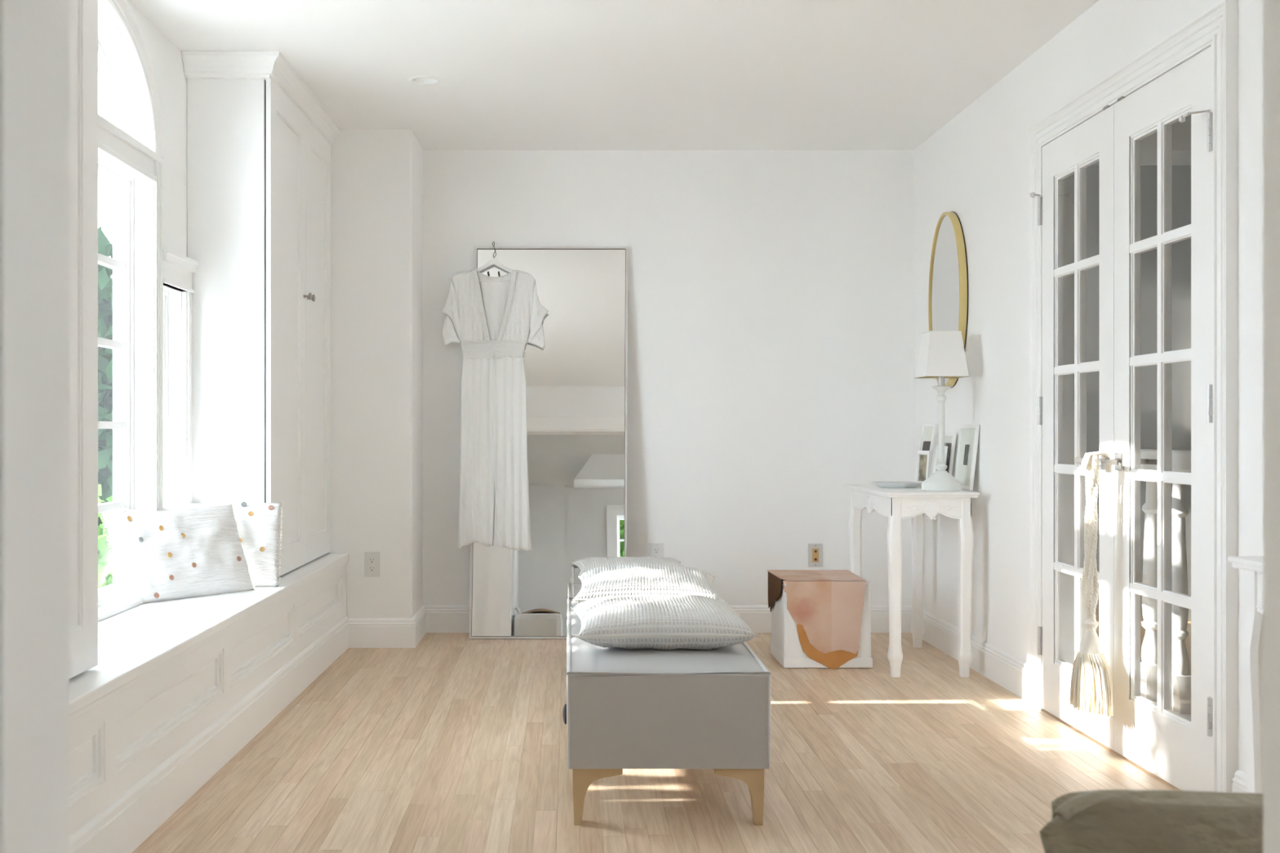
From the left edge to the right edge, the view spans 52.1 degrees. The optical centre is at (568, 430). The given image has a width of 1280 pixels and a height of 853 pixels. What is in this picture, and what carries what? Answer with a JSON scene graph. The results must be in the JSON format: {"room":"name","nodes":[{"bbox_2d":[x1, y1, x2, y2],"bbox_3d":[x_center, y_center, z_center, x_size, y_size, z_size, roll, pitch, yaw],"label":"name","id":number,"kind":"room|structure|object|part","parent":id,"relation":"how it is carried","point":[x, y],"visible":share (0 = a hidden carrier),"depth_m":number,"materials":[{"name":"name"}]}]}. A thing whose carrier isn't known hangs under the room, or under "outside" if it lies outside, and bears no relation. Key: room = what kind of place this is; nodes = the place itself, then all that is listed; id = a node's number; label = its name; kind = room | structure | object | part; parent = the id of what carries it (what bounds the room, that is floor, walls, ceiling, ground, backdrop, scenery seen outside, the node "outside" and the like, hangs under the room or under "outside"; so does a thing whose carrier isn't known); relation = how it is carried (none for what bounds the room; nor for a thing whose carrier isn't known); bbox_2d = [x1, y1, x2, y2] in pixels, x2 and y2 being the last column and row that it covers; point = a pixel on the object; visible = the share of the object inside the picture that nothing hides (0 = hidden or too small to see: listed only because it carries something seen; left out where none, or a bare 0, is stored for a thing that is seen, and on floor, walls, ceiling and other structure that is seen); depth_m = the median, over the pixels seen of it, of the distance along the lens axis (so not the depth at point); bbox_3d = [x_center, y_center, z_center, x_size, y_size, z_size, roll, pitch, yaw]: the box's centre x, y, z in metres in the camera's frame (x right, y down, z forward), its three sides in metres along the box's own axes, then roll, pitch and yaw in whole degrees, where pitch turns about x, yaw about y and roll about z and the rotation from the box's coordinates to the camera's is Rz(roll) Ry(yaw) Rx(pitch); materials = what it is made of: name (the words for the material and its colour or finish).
{"room":"dressing room","nodes":[
{"label":"dressing room","id":0,"kind":"room"},
{"bbox_2d":[97,0,186,583],"bbox_3d":[-1.490,-0.195,3.897,0.120,2.510,5.466,0,0,0],"label":"wall","id":1,"kind":"structure","parent":0,"point":[166,60],"depth_m":4.44,"materials":[{"name":"white paint"}]},
{"bbox_2d":[97,0,198,621],"bbox_3d":[-1.466,-0.405,4.045,0.163,1.979,1.689,0,0,0],"label":"window","id":2,"kind":"structure","parent":1,"relation":"in","point":[122,158],"depth_m":4.40,"materials":[{"name":"white paint"}]},
{"bbox_3d":[-1.528,-1.121,3.940,0.037,0.365,0.998,0,0,0],"label":"arch frame","id":3,"kind":"part","parent":2,"relation":"part of","materials":[{"name":"white paint"}]},
{"bbox_3d":[-1.507,-0.150,4.198,0.042,1.388,0.456,0,0,0],"label":"sash","id":4,"kind":"part","parent":2,"relation":"part of","materials":[{"name":"white paint"}]},
{"bbox_3d":[-1.506,-0.150,3.940,0.055,1.416,0.998,0,0,0],"label":"frame","id":5,"kind":"part","parent":2,"relation":"part of","materials":[{"name":"white paint"}]},
{"bbox_3d":[-1.415,-1.167,3.940,0.030,0.454,1.178,0,0,0],"label":"arch casing","id":6,"kind":"part","parent":2,"relation":"part of","materials":[{"name":"white paint"}]},
{"bbox_3d":[-1.417,-0.190,3.940,0.026,1.500,1.174,0,0,0],"label":"mullion casing","id":7,"kind":"part","parent":2,"relation":"part of","materials":[{"name":"white paint"}]},
{"bbox_3d":[-1.507,0.024,4.675,0.042,1.040,0.262,0,0,0],"label":"sash","id":8,"kind":"part","parent":2,"relation":"part of","materials":[{"name":"white paint"}]},
{"bbox_3d":[-1.506,0.025,4.675,0.055,1.067,0.288,0,0,0],"label":"frame","id":9,"kind":"part","parent":2,"relation":"part of","materials":[{"name":"white paint"}]},
{"bbox_3d":[-1.407,-0.035,4.710,0.045,1.190,0.359,0,0,0],"label":"sidelight casing","id":10,"kind":"part","parent":2,"relation":"part of","materials":[{"name":"white paint"}]},
{"bbox_2d":[327,128,422,617],"bbox_3d":[-1.079,-0.195,6.303,0.701,2.410,0.455,0,0,0],"label":"wall","id":11,"kind":"structure","parent":0,"point":[376,175],"depth_m":6.08,"materials":[{"name":"white paint"}]},
{"bbox_2d":[364,551,379,577],"bbox_3d":[-0.914,0.624,6.070,0.072,0.116,0.009,0,0,0],"label":"wall outlet","id":12,"kind":"object","parent":11,"relation":"attached to","point":[371,559],"visible":1,"depth_m":6.07,"materials":[{"name":"white plastic"}]},
{"bbox_2d":[368,557,375,572],"bbox_3d":[-0.914,0.624,6.068,0.033,0.068,0.004,0,0,0],"label":"receptacle","id":13,"kind":"object","parent":12,"relation":"attached to","point":[371,561],"depth_m":6.07,"materials":[{"name":"white plastic"}]},
{"bbox_2d":[347,605,426,648],"bbox_3d":[-0.873,0.942,6.293,0.324,0.136,0.473,0,0,0],"label":"baseboard","id":14,"kind":"structure","parent":11,"relation":"attached to","point":[363,633],"depth_m":6.06,"materials":[{"name":"white paint"}]},
{"bbox_2d":[129,0,1098,150],"bbox_3d":[0.098,-1.460,3.978,3.455,0.120,5.304,0,0,0],"label":"ceiling","id":15,"kind":"structure","parent":0,"point":[516,74],"depth_m":4.98,"materials":[{"name":"white paint"}]},
{"bbox_2d":[408,75,443,85],"bbox_3d":[-0.572,-1.423,5.220,0.141,0.054,0.141,0,0,0],"label":"recessed light","id":16,"kind":"object","parent":15,"relation":"in","point":[425,80],"visible":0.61,"depth_m":5.25,"materials":[{"name":"white paint"}]},
{"bbox_2d":[27,0,1279,852],"bbox_3d":[0.560,-0.440,1.245,4.380,3.000,0.162,0,0,0],"label":"wall","id":17,"kind":"structure","parent":0,"point":[48,20],"depth_m":1.29,"materials":[{"name":"white paint"}]},
{"bbox_2d":[0,0,27,852],"bbox_3d":[0.099,-0.065,1.254,1.636,2.150,0.216,0,0,0],"label":"trim","id":18,"kind":"structure","parent":17,"relation":"attached to","point":[13,13],"depth_m":1.18,"materials":[{"name":"white paint"}]},
{"bbox_2d":[132,621,1191,852],"bbox_3d":[0.885,1.050,2.270,5.030,0.080,11.740,0,0,0],"label":"floor","id":19,"kind":"structure","parent":0,"point":[451,742],"depth_m":3.85,"materials":[{"name":"brown wood"}]},
{"bbox_2d":[69,553,348,852],"bbox_3d":[-1.226,0.791,3.715,0.409,0.438,4.717,0,0,0],"label":"window seat","id":20,"kind":"object","parent":19,"relation":"on","point":[177,688],"visible":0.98,"depth_m":3.65,"materials":[{"name":"white paint"}]},
{"bbox_3d":[-1.086,0.731,2.527,0.015,0.074,0.841,0,0,0],"label":"panel","id":21,"kind":"part","parent":20,"relation":"part of","materials":[{"name":"white paint"}]},
{"bbox_2d":[69,0,97,679],"bbox_3d":[-1.254,-0.414,2.355,0.349,1.970,1.714,0,0,0],"label":"tall cabinet","id":22,"kind":"object","parent":20,"relation":"on","point":[83,14],"visible":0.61,"depth_m":3.04,"materials":[{"name":"white paint"}]},
{"bbox_3d":[-1.079,0.732,2.527,0.029,0.137,0.905,0,0,0],"label":"panel moulding","id":23,"kind":"part","parent":20,"relation":"part of","materials":[{"name":"white paint"}]},
{"bbox_3d":[-1.079,0.731,3.513,0.015,0.074,0.861,0,0,0],"label":"panel","id":24,"kind":"part","parent":20,"relation":"part of","materials":[{"name":"white paint"}]},
{"bbox_3d":[-1.072,0.732,3.513,0.029,0.137,0.925,0,0,0],"label":"panel moulding","id":25,"kind":"part","parent":20,"relation":"part of","materials":[{"name":"white paint"}]},
{"bbox_2d":[100,502,254,604],"bbox_3d":[-1.337,0.419,4.504,0.186,0.313,0.551,0,0,37],"label":"pillow","id":26,"kind":"object","parent":20,"relation":"on","point":[166,553],"visible":0.98,"depth_m":4.43,"materials":[{"name":"white fabric"}]},
{"bbox_3d":[-1.049,0.610,3.714,0.045,0.015,4.716,0,0,0],"label":"nosing moulding","id":27,"kind":"part","parent":20,"relation":"part of","materials":[{"name":"white paint"}]},
{"bbox_3d":[-1.226,0.587,3.715,0.409,0.030,4.717,0,0,0],"label":"seat","id":28,"kind":"part","parent":20,"relation":"part of","materials":[{"name":"white paint"}]},
{"bbox_2d":[182,502,283,586],"bbox_3d":[-1.240,0.419,4.801,0.367,0.308,0.139,0,0,-7],"label":"pillow","id":29,"kind":"object","parent":20,"relation":"on","point":[259,523],"visible":0.51,"depth_m":4.79,"materials":[{"name":"white fabric"}]},
{"bbox_3d":[-1.071,0.731,4.510,0.015,0.074,0.846,0,0,0],"label":"panel","id":30,"kind":"part","parent":20,"relation":"part of","materials":[{"name":"white paint"}]},
{"bbox_2d":[181,50,341,577],"bbox_3d":[-1.242,-0.414,5.444,0.371,1.970,1.258,0,0,0],"label":"tall cabinet","id":31,"kind":"object","parent":20,"relation":"on","point":[260,141],"visible":0.96,"depth_m":4.89,"materials":[{"name":"white paint"}]},
{"bbox_3d":[-1.242,-1.357,5.444,0.371,0.084,1.258,0,0,0],"label":"crown moulding","id":32,"kind":"part","parent":31,"relation":"part of","materials":[{"name":"white paint"}]},
{"bbox_3d":[-1.122,-0.380,5.198,0.018,1.885,0.621,0,0,0],"label":"door","id":33,"kind":"part","parent":31,"relation":"part of","materials":[{"name":"white paint"}]},
{"bbox_3d":[-1.094,-0.562,5.475,0.033,0.031,0.031,0,0,0],"label":"knob","id":34,"kind":"part","parent":31,"relation":"part of","materials":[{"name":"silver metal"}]},
{"bbox_3d":[-1.094,-0.562,5.545,0.033,0.031,0.031,0,0,0],"label":"knob","id":35,"kind":"part","parent":31,"relation":"part of","materials":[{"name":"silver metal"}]},
{"bbox_3d":[-1.117,-0.380,5.791,0.018,1.885,0.559,0,0,0],"label":"door","id":36,"kind":"part","parent":31,"relation":"part of","materials":[{"name":"white paint"}]},
{"bbox_3d":[-1.064,0.732,4.510,0.029,0.137,0.910,0,0,0],"label":"panel moulding","id":37,"kind":"part","parent":20,"relation":"part of","materials":[{"name":"white paint"}]},
{"bbox_3d":[-1.063,0.731,5.515,0.015,0.074,0.876,0,0,0],"label":"panel","id":38,"kind":"part","parent":20,"relation":"part of","materials":[{"name":"white paint"}]},
{"bbox_3d":[-1.056,0.732,5.515,0.029,0.137,0.940,0,0,0],"label":"panel moulding","id":39,"kind":"part","parent":20,"relation":"part of","materials":[{"name":"white paint"}]},
{"bbox_2d":[469,246,627,639],"bbox_3d":[-0.094,0.048,6.419,0.776,1.925,0.213,0,0,0],"label":"floor mirror","id":40,"kind":"object","parent":19,"relation":"on","point":[576,385],"visible":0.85,"depth_m":6.42,"materials":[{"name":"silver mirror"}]},
{"bbox_2d":[465,241,525,281],"bbox_3d":[-0.372,-0.839,6.491,0.393,0.206,0.060,0,0,0],"label":"clothes hanger","id":41,"kind":"object","parent":40,"relation":"hanging from","point":[492,261],"visible":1,"depth_m":6.47,"materials":[{"name":"white paint"}]},
{"bbox_2d":[440,270,548,551],"bbox_3d":[-0.365,-0.105,6.398,0.532,1.377,0.171,0,0,0],"label":"dress","id":42,"kind":"object","parent":41,"relation":"hanging from","point":[494,443],"visible":1,"depth_m":6.40,"materials":[{"name":"white fabric"}]},
{"bbox_3d":[-0.451,0.105,6.375,0.181,0.938,0.111,0,0,0],"label":"skirt panel","id":43,"kind":"part","parent":42,"relation":"part of","materials":[{"name":"white fabric"}]},
{"bbox_3d":[-0.430,-0.615,6.435,0.098,0.356,0.016,0,0,27],"label":"lace trim","id":44,"kind":"part","parent":42,"relation":"part of","materials":[{"name":"white fabric"}]},
{"bbox_3d":[-0.374,-0.304,6.400,0.008,0.245,0.028,0,0,8],"label":"tie cord","id":45,"kind":"part","parent":42,"relation":"part of","materials":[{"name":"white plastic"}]},
{"bbox_3d":[-0.362,-0.342,6.404,0.007,0.170,0.020,0,0,2],"label":"tie cord","id":46,"kind":"part","parent":42,"relation":"part of","materials":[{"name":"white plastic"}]},
{"bbox_3d":[-0.365,-0.612,6.458,0.173,0.350,0.041,0,0,0],"label":"panel","id":47,"kind":"part","parent":42,"relation":"part of","materials":[{"name":"white fabric"}]},
{"bbox_3d":[-0.304,-0.615,6.434,0.107,0.356,0.017,0,0,-24],"label":"lace trim","id":48,"kind":"part","parent":42,"relation":"part of","materials":[{"name":"white fabric"}]},
{"bbox_3d":[-0.278,0.110,6.371,0.201,0.948,0.109,0,0,0],"label":"skirt panel","id":49,"kind":"part","parent":42,"relation":"part of","materials":[{"name":"white fabric"}]},
{"bbox_3d":[-0.372,-0.799,6.473,0.393,0.112,0.011,0,0,0],"label":"hanger arm","id":50,"kind":"part","parent":41,"relation":"part of","materials":[{"name":"white paint"}]},
{"bbox_2d":[572,566,582,598],"bbox_3d":[0.263,0.812,5.590,0.497,0.395,0.632,0,0,0],"label":"upholstered bench","id":51,"kind":"object","parent":19,"relation":"on","point":[576,582],"visible":0.11,"depth_m":5.37,"materials":[{"name":"grey fabric"}]},
{"bbox_2d":[573,568,581,582],"bbox_3d":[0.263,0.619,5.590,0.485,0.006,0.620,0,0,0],"label":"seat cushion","id":52,"kind":"object","parent":51,"relation":"on","point":[576,571],"depth_m":5.56,"materials":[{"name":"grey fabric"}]},
{"bbox_2d":[571,556,685,575],"bbox_3d":[0.266,0.581,5.500,0.482,0.086,0.422,0,0,-4],"label":"cushion","id":53,"kind":"object","parent":51,"relation":"on","point":[585,565],"visible":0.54,"depth_m":5.47,"materials":[{"name":"fabric"}]},
{"bbox_2d":[562,598,771,825],"bbox_3d":[0.255,0.806,4.058,0.542,0.408,1.477,0,0,0],"label":"upholstered bench","id":54,"kind":"object","parent":19,"relation":"on","point":[679,708],"visible":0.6,"depth_m":3.32,"materials":[{"name":"grey fabric"}]},
{"bbox_3d":[0.074,0.937,3.360,0.128,0.146,0.045,0,0,0],"label":"leg","id":55,"kind":"part","parent":54,"relation":"part of","materials":[{"name":"brown wood"}]},
{"bbox_2d":[572,563,724,603],"bbox_3d":[0.268,0.539,4.460,0.492,0.147,0.451,0,0,3],"label":"cushion","id":56,"kind":"object","parent":54,"relation":"on","point":[624,579],"visible":0.72,"depth_m":4.31,"materials":[{"name":"fabric"}]},
{"bbox_2d":[570,594,759,649],"bbox_3d":[0.262,0.550,3.765,0.512,0.140,0.469,0,0,0],"label":"cushion","id":57,"kind":"object","parent":54,"relation":"on","point":[640,621],"visible":1,"depth_m":3.58,"materials":[{"name":"fabric"}]},
{"bbox_2d":[570,600,764,673],"bbox_3d":[0.255,0.614,4.058,0.510,0.023,1.465,0,0,0],"label":"seat cushion","id":58,"kind":"object","parent":54,"relation":"on","point":[585,657],"depth_m":3.47,"materials":[{"name":"grey fabric"}]},
{"bbox_3d":[0.436,0.937,3.360,0.128,0.146,0.045,0,0,0],"label":"leg","id":59,"kind":"part","parent":54,"relation":"part of","materials":[{"name":"brown wood"}]},
{"bbox_2d":[769,574,872,667],"bbox_3d":[1.099,0.823,5.716,0.380,0.369,0.379,0,0,0],"label":"box","id":60,"kind":"object","parent":19,"relation":"on","point":[785,646],"visible":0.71,"depth_m":5.53,"materials":[{"name":"white"}]},
{"bbox_2d":[767,569,866,653],"bbox_3d":[1.080,0.789,5.717,0.364,0.312,0.397,0,0,0],"label":"leather hide","id":61,"kind":"object","parent":60,"relation":"on","point":[829,613],"visible":1,"depth_m":5.52,"materials":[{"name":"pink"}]},
{"bbox_3d":[1.080,0.634,5.718,0.364,0.004,0.393,0,0,0],"label":"panel","id":62,"kind":"part","parent":61,"relation":"part of","materials":[{"name":"leather"}]},
{"bbox_2d":[796,623,857,669],"bbox_3d":[1.096,0.908,5.525,0.265,0.210,0.002,0,0,0],"label":"leather hide","id":63,"kind":"object","parent":61,"relation":"hanging from","point":[833,660],"visible":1,"depth_m":5.52,"materials":[{"name":"orange leather"}]},
{"bbox_2d":[844,484,979,677],"bbox_3d":[1.482,0.631,5.720,0.380,0.757,0.820,0,0,0],"label":"console table","id":64,"kind":"object","parent":19,"relation":"on","point":[896,504],"visible":0.98,"depth_m":5.34,"materials":[{"name":"white paint"}]},
{"bbox_3d":[1.337,0.642,6.085,0.058,0.735,0.058,0,0,0],"label":"leg","id":65,"kind":"part","parent":64,"relation":"part of","materials":[{"name":"white paint"}]},
{"bbox_3d":[1.337,0.642,5.355,0.058,0.735,0.058,0,0,0],"label":"leg","id":66,"kind":"part","parent":64,"relation":"part of","materials":[{"name":"white paint"}]},
{"bbox_2d":[871,481,921,488],"bbox_3d":[1.455,0.241,5.780,0.228,0.022,0.228,0,0,0],"label":"plate","id":67,"kind":"object","parent":64,"relation":"on","point":[880,484],"visible":0.97,"depth_m":5.71,"materials":[{"name":"white ceramic"}]},
{"bbox_3d":[1.627,0.642,6.085,0.058,0.735,0.058,0,0,0],"label":"leg","id":68,"kind":"part","parent":64,"relation":"part of","materials":[{"name":"white paint"}]},
{"bbox_2d":[915,450,931,485],"bbox_3d":[1.627,0.173,5.992,0.022,0.160,0.113,0,0,-12],"label":"picture frame","id":69,"kind":"object","parent":64,"relation":"on","point":[923,459],"visible":0.72,"depth_m":5.99,"materials":[{"name":"white paint"}]},
{"bbox_2d":[918,454,927,480],"bbox_3d":[1.627,0.173,5.992,0.010,0.120,0.077,0,0,-12],"label":"photograph","id":70,"kind":"object","parent":69,"relation":"attached to","point":[922,459],"depth_m":6.00},
{"bbox_2d":[913,424,937,481],"bbox_3d":[1.655,0.113,6.065,0.060,0.283,0.118,0,0,-14],"label":"picture frame","id":71,"kind":"object","parent":64,"relation":"on","point":[928,433],"visible":0.43,"depth_m":6.07,"materials":[{"name":"white paint"}]},
{"bbox_2d":[922,440,930,450],"bbox_3d":[1.652,0.131,6.064,0.028,0.161,0.066,0,0,-14],"label":"photograph","id":72,"kind":"object","parent":71,"relation":"attached to","point":[926,444],"depth_m":6.06},
{"bbox_2d":[932,445,947,474],"bbox_3d":[1.652,0.161,5.821,0.032,0.184,0.158,0,0,0],"label":"picture frame","id":73,"kind":"object","parent":64,"relation":"on","point":[935,460],"visible":0.24,"depth_m":5.88,"materials":[{"name":"white paint"}]},
{"bbox_2d":[914,330,968,491],"bbox_3d":[1.561,-0.080,5.470,0.179,0.664,0.179,0,0,0],"label":"table lamp","id":74,"kind":"object","parent":64,"relation":"on","point":[941,355],"visible":1,"depth_m":5.40,"materials":[{"name":"white"}]},
{"bbox_2d":[937,376,944,386],"bbox_3d":[1.561,-0.207,5.470,0.027,0.045,0.027,0,0,0],"label":"socket","id":75,"kind":"object","parent":74,"relation":"attached to","point":[940,380],"depth_m":5.46,"materials":[{"name":"silver metal"}]},
{"bbox_3d":[1.561,-0.316,5.470,0.176,0.188,0.176,0,0,0],"label":"lamp shade","id":76,"kind":"part","parent":74,"relation":"part of","materials":[{"name":"white fabric"}]},
{"bbox_2d":[944,432,956,475],"bbox_3d":[1.692,0.133,5.855,0.040,0.242,0.180,0,0,0],"label":"picture frame","id":77,"kind":"object","parent":64,"relation":"on","point":[949,438],"visible":0.44,"depth_m":5.80,"materials":[{"name":"white paint"}]},
{"bbox_2d":[944,442,951,472],"bbox_3d":[1.692,0.131,5.855,0.018,0.149,0.116,0,0,0],"label":"photograph","id":78,"kind":"object","parent":77,"relation":"attached to","point":[948,444],"depth_m":5.82},
{"bbox_3d":[1.627,0.642,5.355,0.058,0.735,0.058,0,0,0],"label":"leg","id":79,"kind":"part","parent":64,"relation":"part of","materials":[{"name":"white paint"}]},
{"bbox_2d":[954,424,979,490],"bbox_3d":[1.703,0.115,5.595,0.042,0.278,0.240,0,0,0],"label":"picture frame","id":80,"kind":"object","parent":64,"relation":"on","point":[967,445],"visible":0.9,"depth_m":5.58,"materials":[{"name":"white paint"}]},
{"bbox_2d":[963,444,968,465],"bbox_3d":[1.704,0.105,5.597,0.010,0.088,0.054,0,0,0],"label":"photograph","id":81,"kind":"object","parent":80,"relation":"attached to","point":[966,447],"depth_m":5.60},
{"bbox_2d":[1140,448,1191,719],"bbox_3d":[2.000,0.460,4.091,0.110,1.100,0.962,0,0,0],"label":"stair railing","id":82,"kind":"object","parent":19,"relation":"on","point":[1181,459],"visible":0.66,"depth_m":4.27,"materials":[{"name":"white paint"}]},
{"bbox_3d":[2.000,0.105,4.136,0.060,0.080,0.872,0,0,0],"label":"handrail","id":83,"kind":"part","parent":82,"relation":"part of","materials":[{"name":"white paint"}]},
{"bbox_3d":[2.000,0.943,4.136,0.060,0.035,0.872,0,0,0],"label":"rail","id":84,"kind":"part","parent":82,"relation":"part of","materials":[{"name":"white paint"}]},
{"bbox_2d":[1227,555,1262,793],"bbox_3d":[1.512,0.631,2.215,0.375,0.757,0.830,0,0,0],"label":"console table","id":85,"kind":"object","parent":19,"relation":"on","point":[1252,639],"visible":0.51,"depth_m":2.57,"materials":[{"name":"white paint"}]},
{"bbox_3d":[1.370,0.642,2.585,0.058,0.735,0.058,0,0,0],"label":"leg","id":86,"kind":"part","parent":85,"relation":"part of","materials":[{"name":"white paint"}]},
{"bbox_2d":[422,150,913,604],"bbox_3d":[0.098,-0.195,6.590,3.455,2.510,0.120,0,0,0],"label":"wall","id":87,"kind":"structure","parent":0,"point":[771,292],"depth_m":6.53,"materials":[{"name":"white paint"}]},
{"bbox_2d":[648,542,663,557],"bbox_3d":[0.438,0.620,6.525,0.072,0.116,0.009,0,0,0],"label":"wall outlet","id":88,"kind":"object","parent":87,"relation":"attached to","point":[655,549],"visible":0.52,"depth_m":6.52,"materials":[{"name":"white plastic"}]},
{"bbox_2d":[653,547,659,557],"bbox_3d":[0.438,0.620,6.523,0.033,0.068,0.004,0,0,0],"label":"receptacle","id":89,"kind":"object","parent":88,"relation":"attached to","point":[655,550],"depth_m":6.52,"materials":[{"name":"white plastic"}]},
{"bbox_2d":[422,604,912,632],"bbox_3d":[0.498,0.942,6.521,2.454,0.136,0.018,0,0,0],"label":"baseboard","id":90,"kind":"structure","parent":87,"relation":"attached to","point":[439,618],"depth_m":6.51,"materials":[{"name":"white paint"}]},
{"bbox_2d":[808,543,822,566],"bbox_3d":[1.232,0.624,6.524,0.072,0.116,0.012,0,0,0],"label":"wall outlet","id":91,"kind":"object","parent":87,"relation":"attached to","point":[815,551],"visible":1,"depth_m":6.52,"materials":[{"name":"white plastic"}]},
{"bbox_2d":[913,0,1262,773],"bbox_3d":[1.780,-0.195,3.897,0.110,2.510,5.466,0,0,0],"label":"wall","id":92,"kind":"structure","parent":0,"point":[975,167],"depth_m":5.08,"materials":[{"name":"white paint"}]},
{"bbox_2d":[928,211,968,387],"bbox_3d":[1.706,-0.587,5.885,0.035,0.793,0.507,0,0,0],"label":"wall mirror","id":93,"kind":"object","parent":92,"relation":"attached to","point":[948,288],"visible":0.71,"depth_m":5.81,"materials":[{"name":"gold metal"}]},
{"bbox_2d":[930,214,959,384],"bbox_3d":[1.710,-0.587,5.885,0.027,0.768,0.482,0,0,0],"label":"mirror glass","id":94,"kind":"object","parent":93,"relation":"attached to","point":[944,256],"depth_m":5.88,"materials":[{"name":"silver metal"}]},
{"bbox_2d":[1029,104,1114,750],"bbox_3d":[1.722,-0.013,4.407,0.155,2.030,0.638,0,0,0],"label":"door","id":95,"kind":"structure","parent":92,"relation":"in","point":[1091,142],"depth_m":4.40,"materials":[{"name":"white paint"}]},
{"bbox_3d":[1.671,0.097,4.191,0.052,0.017,0.124,0,0,0],"label":"lever","id":96,"kind":"part","parent":95,"relation":"part of","materials":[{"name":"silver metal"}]},
{"bbox_3d":[1.700,0.097,4.138,0.009,0.054,0.054,0,0,0],"label":"handle","id":97,"kind":"part","parent":95,"relation":"part of","materials":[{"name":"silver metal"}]},
{"bbox_2d":[911,606,1247,792],"bbox_3d":[1.716,0.942,3.928,0.018,0.136,5.204,0,0,0],"label":"baseboard","id":98,"kind":"structure","parent":92,"relation":"attached to","point":[1006,670],"depth_m":5.29,"materials":[{"name":"white paint"}]},
{"bbox_2d":[1040,40,1213,791],"bbox_3d":[1.769,-0.015,4.086,0.132,2.050,1.280,0,0,0],"label":"trim","id":99,"kind":"structure","parent":92,"relation":"attached to","point":[1068,182],"depth_m":4.71,"materials":[{"name":"white paint"}]},
{"bbox_2d":[1029,0,1237,792],"bbox_3d":[1.710,-0.052,4.099,0.031,2.125,1.465,0,0,0],"label":"trim","id":100,"kind":"structure","parent":92,"relation":"attached to","point":[1218,24],"depth_m":3.43,"materials":[{"name":"white paint"}]},
{"bbox_2d":[1100,46,1212,791],"bbox_3d":[1.722,-0.013,3.765,0.155,2.030,0.638,0,0,0],"label":"door","id":101,"kind":"structure","parent":92,"relation":"in","point":[1174,747],"depth_m":3.76,"materials":[{"name":"white paint"}]},
{"bbox_2d":[1069,450,1113,718],"bbox_3d":[1.617,0.466,4.040,0.107,0.804,0.227,0,0,-6],"label":"tassel","id":102,"kind":"object","parent":101,"relation":"hanging from","point":[1091,686],"visible":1,"depth_m":4.02,"materials":[{"name":"white fabric"}]},
{"bbox_3d":[1.671,0.097,3.981,0.052,0.017,0.124,0,0,0],"label":"lever","id":103,"kind":"part","parent":101,"relation":"part of","materials":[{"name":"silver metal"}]},
{"bbox_3d":[1.700,0.097,4.034,0.009,0.054,0.054,0,0,0],"label":"handle","id":104,"kind":"part","parent":101,"relation":"part of","materials":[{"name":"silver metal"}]},
{"bbox_3d":[1.774,0.097,3.981,0.052,0.017,0.124,0,0,0],"label":"lever","id":105,"kind":"part","parent":101,"relation":"part of","materials":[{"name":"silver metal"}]},
{"bbox_2d":[1086,114,1191,621],"bbox_3d":[2.618,-0.240,4.650,1.565,2.500,4.700,0,0,0],"label":"wall","id":106,"kind":"structure","parent":0,"point":[1181,131],"depth_m":6.90,"materials":[{"name":"grey paint"}]},
{"label":"outside","id":107,"kind":"structure","parent":0,"visible":0},
{"bbox_3d":[0.000,4.110,15.000,80.000,0.200,90.000,0,0,0],"label":"gravel yard","id":108,"kind":"structure","parent":107,"visible":0},
{"bbox_2d":[97,225,112,561],"bbox_3d":[-3.918,1.248,9.614,3.777,5.534,2.812,0,0,0],"label":"tree","id":109,"kind":"object","parent":108,"relation":"on","point":[104,246],"visible":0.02,"depth_m":8.95,"materials":[{"name":"green plant"}]},
{"bbox_2d":[97,82,112,278],"bbox_3d":[-7.600,-1.290,16.700,10.000,10.600,7.400,0,0,0],"label":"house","id":110,"kind":"structure","parent":108,"relation":"on","point":[104,190],"depth_m":13.45,"materials":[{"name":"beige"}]},
{"bbox_2d":[97,484,112,588],"bbox_3d":[-2.898,2.164,7.899,0.999,3.705,1.088,0,0,0],"label":"tree","id":111,"kind":"object","parent":108,"relation":"on","point":[104,558],"visible":0.02,"depth_m":7.74,"materials":[{"name":"green plant"}]},
{"bbox_3d":[0.942,0.752,1.720,0.555,0.517,0.028,0,0,0],"label":"rack","id":112,"kind":"object","parent":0,"visible":0},
{"bbox_2d":[1039,789,1262,852],"bbox_3d":[0.923,0.719,1.692,0.611,0.490,0.127,0,0,0],"label":"ottoman","id":113,"kind":"object","parent":112,"relation":"on","point":[1117,820],"visible":0.94,"depth_m":1.68,"materials":[{"name":"beige fabric"}]}
]}

